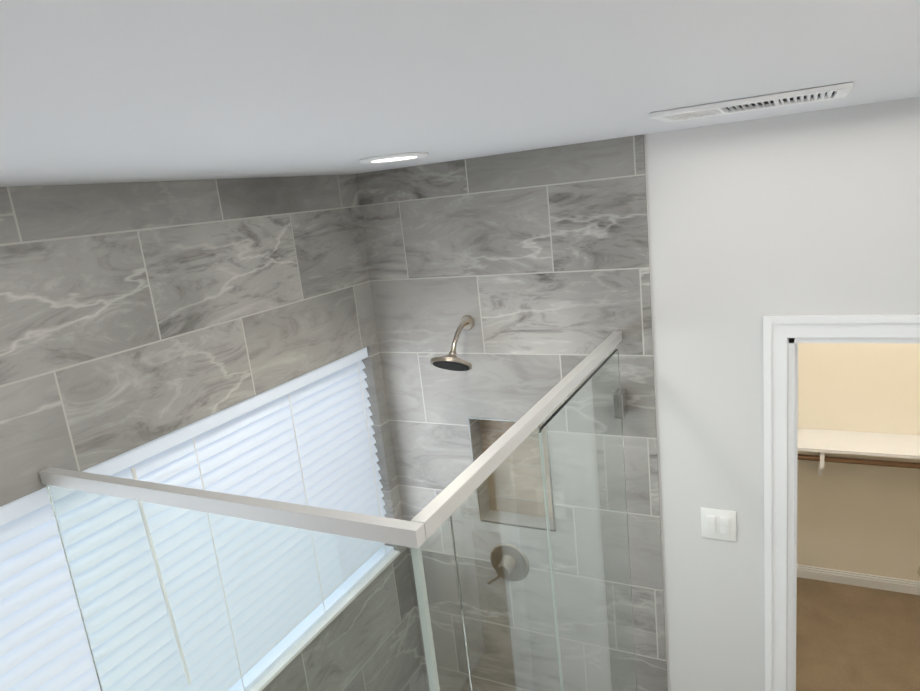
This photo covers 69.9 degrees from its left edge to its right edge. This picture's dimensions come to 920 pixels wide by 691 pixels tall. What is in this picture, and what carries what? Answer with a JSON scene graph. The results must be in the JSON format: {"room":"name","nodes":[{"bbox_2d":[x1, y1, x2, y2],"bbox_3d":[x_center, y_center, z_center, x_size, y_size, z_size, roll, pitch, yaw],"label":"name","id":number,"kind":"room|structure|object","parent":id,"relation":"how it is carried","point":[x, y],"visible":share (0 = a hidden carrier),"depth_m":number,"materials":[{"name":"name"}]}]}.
{"room":"bathroom","nodes":[
{"label":"bathroom","id":0,"kind":"room"},
{"bbox_2d":[0,174,402,519],"bbox_3d":[-1.301,1.174,1.102,0.150,2.740,4.630,0,14,27],"label":"wall","id":1,"kind":"structure","parent":0,"point":[133,315],"depth_m":1.84,"materials":[{"name":"tile"}]},
{"bbox_3d":[-0.903,0.752,1.838,0.144,0.947,2.356,0,14,27],"label":"window","id":2,"kind":"structure","parent":1,"relation":"in","visible":0},
{"bbox_2d":[0,347,386,690],"bbox_3d":[-0.875,0.745,1.822,0.080,0.931,2.344,0,14,27],"label":"window blind slats","id":3,"kind":"object","parent":2,"relation":"attached to","point":[308,439],"visible":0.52,"depth_m":2.04,"materials":[{"name":"white plastic"}]},
{"bbox_2d":[0,0,919,186],"bbox_3d":[0.497,-0.452,0.940,3.476,0.100,6.750,0,14,27],"label":"ceiling","id":4,"kind":"structure","parent":0,"point":[105,91],"depth_m":0.71,"materials":[{"name":"white paint"}]},
{"bbox_2d":[359,152,428,163],"bbox_3d":[-0.186,-0.528,1.858,0.196,0.010,0.196,0,14,27],"label":"recessed light","id":5,"kind":"object","parent":4,"relation":"in","point":[390,158],"visible":1,"depth_m":1.81,"materials":[{"name":"white"}]},
{"bbox_2d":[649,82,852,122],"bbox_3d":[0.614,-0.512,1.402,0.370,0.010,0.230,0,14,27],"label":"ceiling vent","id":6,"kind":"object","parent":4,"relation":"in","point":[830,92],"visible":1,"depth_m":1.37,"materials":[{"name":"white"}]},
{"bbox_2d":[644,97,919,690],"bbox_3d":[1.254,0.637,2.224,1.100,2.740,0.120,0,14,27],"label":"wall","id":7,"kind":"structure","parent":0,"point":[752,223],"depth_m":2.12,"materials":[{"name":"white paint"}]},
{"bbox_2d":[356,135,667,690],"bbox_3d":[0.260,0.631,2.730,1.130,2.740,0.130,0,14,27],"label":"wall tile","id":8,"kind":"structure","parent":7,"relation":"attached to","point":[534,264],"depth_m":2.47,"materials":[{"name":"tile"}]},
{"bbox_2d":[430,315,473,370],"bbox_3d":[-0.016,0.006,2.479,0.156,0.197,0.238,0,14,27],"label":"shower head","id":9,"kind":"object","parent":8,"relation":"attached to","point":[452,361],"visible":1,"depth_m":2.45},
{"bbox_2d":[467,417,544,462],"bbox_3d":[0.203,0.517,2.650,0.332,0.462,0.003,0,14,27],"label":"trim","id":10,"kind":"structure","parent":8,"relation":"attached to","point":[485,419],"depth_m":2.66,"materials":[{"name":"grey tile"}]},
{"bbox_2d":[701,507,735,541],"bbox_3d":[0.911,0.632,2.322,0.116,0.116,0.010,0,14,27],"label":"light switch","id":11,"kind":"object","parent":7,"relation":"attached to","point":[720,524],"visible":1,"depth_m":2.32,"materials":[{"name":"white plastic"}]},
{"bbox_2d":[763,314,919,690],"bbox_3d":[1.431,0.930,2.218,0.729,2.138,0.163,0,14,27],"label":"door frame","id":12,"kind":"structure","parent":7,"relation":"attached to","point":[778,331],"depth_m":2.16,"materials":[{"name":"white wood"}]},
{"bbox_2d":[796,577,919,690],"bbox_3d":[2.123,1.761,3.273,1.780,0.112,2.030,0,14,27],"label":"floor","id":13,"kind":"structure","parent":0,"point":[852,638],"depth_m":3.63,"materials":[{"name":"beige carpet"}]},
{"bbox_2d":[797,343,919,581],"bbox_3d":[2.397,0.154,3.794,1.530,2.740,0.100,0,14,27],"label":"wall","id":14,"kind":"structure","parent":0,"point":[860,518],"depth_m":3.88,"materials":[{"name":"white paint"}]},
{"bbox_2d":[797,564,919,594],"bbox_3d":[2.521,1.451,4.032,1.530,0.094,0.016,0,14,27],"label":"baseboard","id":15,"kind":"structure","parent":14,"relation":"attached to","point":[864,580],"depth_m":4.04,"materials":[{"name":"white wood"}]},
{"bbox_2d":[797,428,919,474],"bbox_3d":[2.362,0.680,3.723,1.576,0.279,0.308,0,14,27],"label":"closet shelf","id":16,"kind":"object","parent":14,"relation":"attached to","point":[822,442],"visible":0.67,"depth_m":3.70,"materials":[{"name":"white wood"}]},
{"bbox_3d":[0.455,1.932,2.157,0.138,0.430,1.320,0,14,27],"label":"step","id":17,"kind":"structure","parent":0,"visible":0},
{"bbox_2d":[39,331,636,690],"bbox_3d":[-0.085,1.083,2.123,1.070,1.982,1.437,0,14,27],"label":"glass","id":18,"kind":"object","parent":17,"relation":"on","point":[502,563],"visible":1,"depth_m":1.41,"materials":[{"name":"clear glass"}]}
]}

